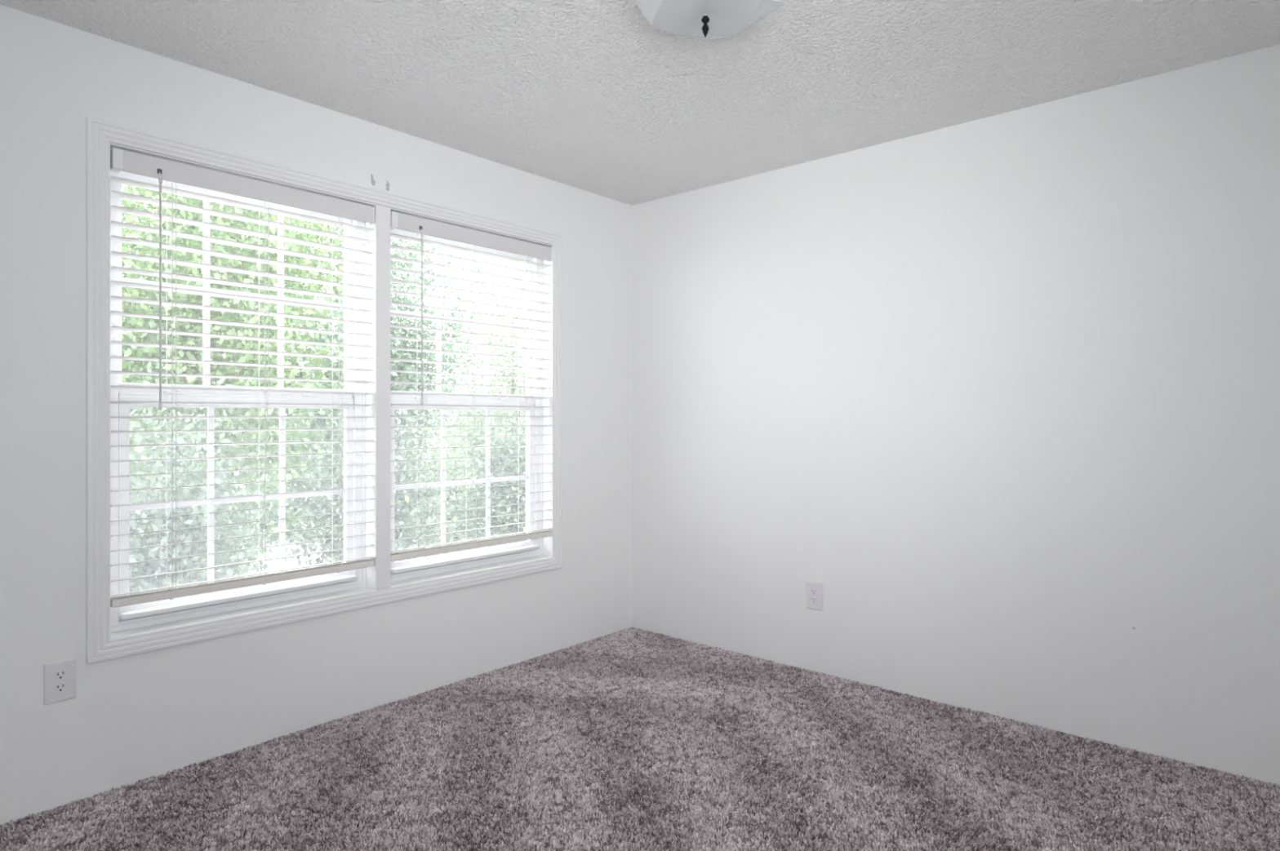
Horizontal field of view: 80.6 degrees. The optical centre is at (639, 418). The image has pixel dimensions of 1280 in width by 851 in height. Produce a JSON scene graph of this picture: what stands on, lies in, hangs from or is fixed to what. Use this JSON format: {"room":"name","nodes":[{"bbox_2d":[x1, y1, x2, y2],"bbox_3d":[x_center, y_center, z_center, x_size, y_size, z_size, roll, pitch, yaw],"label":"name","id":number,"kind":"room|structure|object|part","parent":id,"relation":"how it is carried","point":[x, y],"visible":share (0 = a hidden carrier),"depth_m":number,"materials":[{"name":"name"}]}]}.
{"room":"empty bedroom","nodes":[
{"label":"empty bedroom","id":0,"kind":"room"},
{"bbox_2d":[0,4,631,825],"bbox_3d":[-1.542,-0.009,2.779,0.170,2.740,4.650,0,0,41],"label":"wall","id":1,"kind":"structure","parent":0,"point":[130,719],"depth_m":2.63,"materials":[{"name":"paint"}]},
{"bbox_2d":[43,657,75,705],"bbox_3d":[-1.802,0.817,2.346,0.008,0.127,0.082,0,0,41],"label":"wall outlet","id":2,"kind":"object","parent":1,"relation":"attached to","point":[59,677],"visible":1,"depth_m":2.34,"materials":[{"name":"plastic"}]},
{"bbox_2d":[53,682,66,693],"bbox_3d":[-1.800,0.837,2.344,0.002,0.027,0.034,0,0,41],"label":"receptacle","id":3,"kind":"object","parent":2,"relation":"attached to","point":[59,687],"depth_m":2.34,"materials":[{"name":"plastic"}]},
{"bbox_2d":[53,670,66,680],"bbox_3d":[-1.800,0.798,2.344,0.002,0.027,0.034,0,0,41],"label":"receptacle","id":4,"kind":"object","parent":2,"relation":"attached to","point":[59,675],"depth_m":2.34,"materials":[{"name":"plastic"}]},
{"bbox_2d":[110,170,365,632],"bbox_3d":[-1.484,-0.088,2.861,0.110,1.602,0.929,0,0,41],"label":"window","id":5,"kind":"structure","parent":1,"relation":"in","point":[148,614],"depth_m":2.81,"materials":[{"name":"white plastic"}]},
{"bbox_3d":[-1.507,-0.445,2.881,0.028,0.807,0.844,0,0,41],"label":"sash","id":6,"kind":"part","parent":5,"relation":"part of","materials":[{"name":"white plastic"}]},
{"bbox_3d":[-1.487,0.282,2.862,0.024,0.802,0.835,0,0,41],"label":"sash","id":7,"kind":"part","parent":5,"relation":"part of","materials":[{"name":"white plastic"}]},
{"bbox_2d":[110,147,374,608],"bbox_3d":[-1.422,-0.129,2.807,0.075,1.500,0.922,0,0,41],"label":"window blind","id":8,"kind":"object","parent":5,"relation":"attached to","point":[121,160],"visible":0.92,"depth_m":2.73,"materials":[{"name":"white plastic"}]},
{"bbox_3d":[-1.618,-0.115,2.596,0.058,1.438,0.004,0,0,41],"label":"ladder cord","id":9,"kind":"part","parent":8,"relation":"part of","materials":[{"name":"white fabric"}]},
{"bbox_3d":[-1.589,-0.119,2.584,0.002,1.431,0.003,0,0,41],"label":"lift cord","id":10,"kind":"part","parent":8,"relation":"part of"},
{"bbox_3d":[-1.429,0.604,2.812,0.050,0.026,0.920,0,0,41],"label":"rail","id":11,"kind":"part","parent":8,"relation":"part of","materials":[{"name":"white plastic"}]},
{"bbox_3d":[-1.415,-0.115,2.828,0.058,1.438,0.004,0,0,41],"label":"ladder cord","id":12,"kind":"part","parent":8,"relation":"part of","materials":[{"name":"white fabric"}]},
{"bbox_3d":[-1.396,-0.119,2.805,0.002,1.431,0.033,0,0,41],"label":"lift cord","id":13,"kind":"part","parent":8,"relation":"part of","materials":[{"name":"white fabric"}]},
{"bbox_3d":[-1.226,-0.115,3.044,0.058,1.438,0.004,0,0,41],"label":"ladder cord","id":14,"kind":"part","parent":8,"relation":"part of","materials":[{"name":"white fabric"}]},
{"bbox_2d":[85,116,562,664],"bbox_3d":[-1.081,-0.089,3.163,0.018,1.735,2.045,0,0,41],"label":"trim","id":15,"kind":"structure","parent":1,"relation":"attached to","point":[100,134],"depth_m":2.54,"materials":[{"name":"paint"}]},
{"bbox_2d":[370,174,375,186],"bbox_3d":[-1.111,-0.991,3.142,0.001,0.046,0.022,0,0,41],"label":"hook","id":16,"kind":"object","parent":1,"relation":"attached to","point":[373,182],"visible":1,"depth_m":3.14,"materials":[{"name":"metal"}]},
{"bbox_2d":[365,204,391,589],"bbox_3d":[-1.140,-0.088,3.223,0.169,1.603,0.068,0,0,41],"label":"window mullion","id":17,"kind":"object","parent":1,"relation":"attached to","point":[378,576],"depth_m":3.17,"materials":[{"name":"paint"}]},
{"bbox_2d":[385,180,390,191],"bbox_3d":[-1.067,-0.985,3.192,0.001,0.049,0.020,0,0,41],"label":"hook","id":18,"kind":"object","parent":1,"relation":"attached to","point":[387,184],"visible":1,"depth_m":3.19,"materials":[{"name":"metal"}]},
{"bbox_2d":[391,228,542,582],"bbox_3d":[-0.828,-0.088,3.611,0.110,1.602,0.926,0,0,41],"label":"window","id":19,"kind":"structure","parent":1,"relation":"in","point":[444,562],"depth_m":3.70,"materials":[{"name":"white plastic"}]},
{"bbox_3d":[-0.851,-0.445,3.631,0.028,0.807,0.841,0,0,41],"label":"sash","id":20,"kind":"part","parent":19,"relation":"part of","materials":[{"name":"white plastic"}]},
{"bbox_3d":[-0.831,0.282,3.612,0.024,0.802,0.832,0,0,41],"label":"sash","id":21,"kind":"part","parent":19,"relation":"part of","materials":[{"name":"white plastic"}]},
{"bbox_2d":[391,211,552,561],"bbox_3d":[-0.766,-0.134,3.557,0.075,1.490,0.919,0,0,41],"label":"window blind","id":22,"kind":"object","parent":19,"relation":"attached to","point":[401,221],"visible":0.91,"depth_m":3.50,"materials":[{"name":"white plastic"}]},
{"bbox_3d":[-0.970,-0.120,3.337,0.058,1.429,0.004,0,0,41],"label":"ladder cord","id":23,"kind":"part","parent":22,"relation":"part of","materials":[{"name":"white fabric"}]},
{"bbox_3d":[-0.941,-0.123,3.325,0.002,1.422,0.003,0,0,41],"label":"lift cord","id":24,"kind":"part","parent":22,"relation":"part of","materials":[{"name":"white fabric"}]},
{"bbox_3d":[-0.796,-0.120,3.536,0.058,1.429,0.004,0,0,41],"label":"ladder cord","id":25,"kind":"part","parent":22,"relation":"part of","materials":[{"name":"white fabric"}]},
{"bbox_3d":[-0.773,0.595,3.563,0.050,0.026,0.917,0,0,41],"label":"rail","id":26,"kind":"part","parent":22,"relation":"part of","materials":[{"name":"white plastic"}]},
{"bbox_3d":[-0.766,-0.123,3.525,0.002,1.422,0.007,0,0,41],"label":"lift cord","id":27,"kind":"part","parent":22,"relation":"part of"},
{"bbox_3d":[-0.589,-0.120,3.773,0.058,1.429,0.004,0,0,41],"label":"ladder cord","id":28,"kind":"part","parent":22,"relation":"part of","materials":[{"name":"white fabric"}]},
{"bbox_3d":[-0.560,-0.123,3.761,0.002,1.422,0.003,0,0,41],"label":"lift cord","id":29,"kind":"part","parent":22,"relation":"part of","materials":[{"name":"white fabric"}]},
{"bbox_3d":[-0.866,0.297,3.644,0.006,0.772,0.840,0,0,41],"label":"screen frame","id":30,"kind":"part","parent":19,"relation":"part of","materials":[{"name":"white plastic"}]},
{"bbox_2d":[0,0,1279,205],"bbox_3d":[-0.066,-1.302,1.489,3.750,0.154,4.350,0,0,41],"label":"ceiling","id":31,"kind":"structure","parent":0,"point":[588,95],"depth_m":2.63,"materials":[{"name":"white paint"}]},
{"bbox_2d":[633,0,786,39],"bbox_3d":[0.183,-1.146,2.108,0.346,0.166,0.346,0,0,31],"label":"ceiling light","id":32,"kind":"object","parent":31,"relation":"attached to","point":[701,19],"visible":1,"depth_m":2.12,"materials":[{"name":"white glass"}]},
{"bbox_2d":[2,632,1279,850],"bbox_3d":[-0.066,1.288,1.489,3.750,0.146,4.350,0,0,41],"label":"floor","id":33,"kind":"structure","parent":0,"point":[633,796],"depth_m":2.38,"materials":[{"name":"grey carpet"}]},
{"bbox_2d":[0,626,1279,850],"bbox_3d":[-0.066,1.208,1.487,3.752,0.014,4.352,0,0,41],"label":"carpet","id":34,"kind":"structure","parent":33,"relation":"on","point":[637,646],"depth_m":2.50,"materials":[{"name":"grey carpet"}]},
{"bbox_2d":[631,44,1279,786],"bbox_3d":[1.471,-0.009,3.133,3.900,2.740,0.150,0,0,41],"label":"wall","id":35,"kind":"structure","parent":0,"point":[1005,387],"depth_m":3.04,"materials":[{"name":"paint"}]},
{"bbox_2d":[806,581,822,611],"bbox_3d":[0.829,0.845,3.589,0.086,0.132,0.008,0,0,41],"label":"wall outlet","id":36,"kind":"object","parent":35,"relation":"attached to","point":[814,589],"visible":1,"depth_m":3.58,"materials":[{"name":"plastic"}]},
{"bbox_2d":[810,597,817,603],"bbox_3d":[0.827,0.864,3.587,0.034,0.027,0.002,0,0,41],"label":"receptacle","id":37,"kind":"object","parent":36,"relation":"attached to","point":[813,600],"depth_m":3.59,"materials":[{"name":"plastic"}]},
{"bbox_2d":[810,589,817,595],"bbox_3d":[0.827,0.825,3.587,0.034,0.027,0.002,0,0,41],"label":"receptacle","id":38,"kind":"object","parent":36,"relation":"attached to","point":[813,592],"depth_m":3.59,"materials":[{"name":"plastic"}]},
{"label":"outside","id":39,"kind":"structure","parent":0,"visible":0},
{"bbox_2d":[130,444,504,580],"bbox_3d":[-15.174,1.711,17.588,39.810,0.100,60.000,0,0,41],"label":"ground","id":40,"kind":"structure","parent":39,"point":[289,564],"depth_m":9.38,"materials":[{"name":"white"}]},
{"bbox_2d":[124,368,300,595],"bbox_3d":[-2.732,0.707,4.367,1.442,1.981,1.417,0,0,-44],"label":"shrub","id":41,"kind":"object","parent":40,"relation":"on","point":[150,568],"visible":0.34,"depth_m":4.25,"materials":[{"name":"green plant"}]},
{"bbox_2d":[121,185,344,577],"bbox_3d":[-3.764,-0.835,6.530,2.970,5.096,2.822,0,0,-29],"label":"leafy tree","id":42,"kind":"object","parent":40,"relation":"on","point":[126,307],"visible":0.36,"depth_m":6.15,"materials":[{"name":"green plant"}]},
{"bbox_2d":[121,240,401,547],"bbox_3d":[-5.819,-0.325,9.496,6.583,4.250,3.080,0,0,-41],"label":"tree","id":43,"kind":"object","parent":40,"relation":"on","point":[273,514],"visible":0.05,"depth_m":10.22,"materials":[{"name":"green plant"}]},
{"bbox_2d":[121,184,432,491],"bbox_3d":[-7.027,-2.465,13.814,6.505,8.278,6.844,0,0,8],"label":"leafy tree","id":44,"kind":"object","parent":40,"relation":"on","point":[126,189],"visible":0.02,"depth_m":13.58,"materials":[{"name":"green plant"}]},
{"bbox_2d":[259,408,479,571],"bbox_3d":[-1.914,0.734,5.460,1.334,1.938,1.428,0,0,32],"label":"shrub","id":45,"kind":"object","parent":40,"relation":"on","point":[406,522],"visible":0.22,"depth_m":5.30,"materials":[{"name":"green plant"}]},
{"bbox_2d":[312,238,493,546],"bbox_3d":[-2.717,-0.434,8.861,2.176,4.217,2.023,0,0,-24],"label":"leafy tree","id":46,"kind":"object","parent":40,"relation":"on","point":[403,366],"visible":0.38,"depth_m":8.71,"materials":[{"name":"green plant"}]},
{"bbox_2d":[395,431,505,556],"bbox_3d":[-1.916,0.906,7.669,1.137,1.575,1.145,0,0,34],"label":"shrub","id":47,"kind":"object","parent":40,"relation":"on","point":[453,474],"visible":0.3,"depth_m":7.53,"materials":[{"name":"green plant"}]},
{"bbox_2d":[414,373,525,506],"bbox_3d":[-1.819,0.309,14.683,3.218,2.927,6.313,0,0,41],"label":"hedge","id":48,"kind":"object","parent":40,"relation":"on","point":[464,433],"visible":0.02,"depth_m":12.93,"materials":[{"name":"green plant"}]},
{"bbox_2d":[430,258,525,514],"bbox_3d":[-1.920,-0.335,10.875,2.752,4.046,2.758,0,0,-18],"label":"leafy tree","id":49,"kind":"object","parent":40,"relation":"on","point":[510,372],"visible":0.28,"depth_m":10.54,"materials":[{"name":"green plant"}]},
{"bbox_2d":[434,410,525,555],"bbox_3d":[-1.118,0.751,6.548,1.457,1.899,1.437,0,0,-15],"label":"shrub","id":50,"kind":"object","parent":40,"relation":"on","point":[509,490],"visible":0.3,"depth_m":6.31,"materials":[{"name":"green plant"}]}
]}

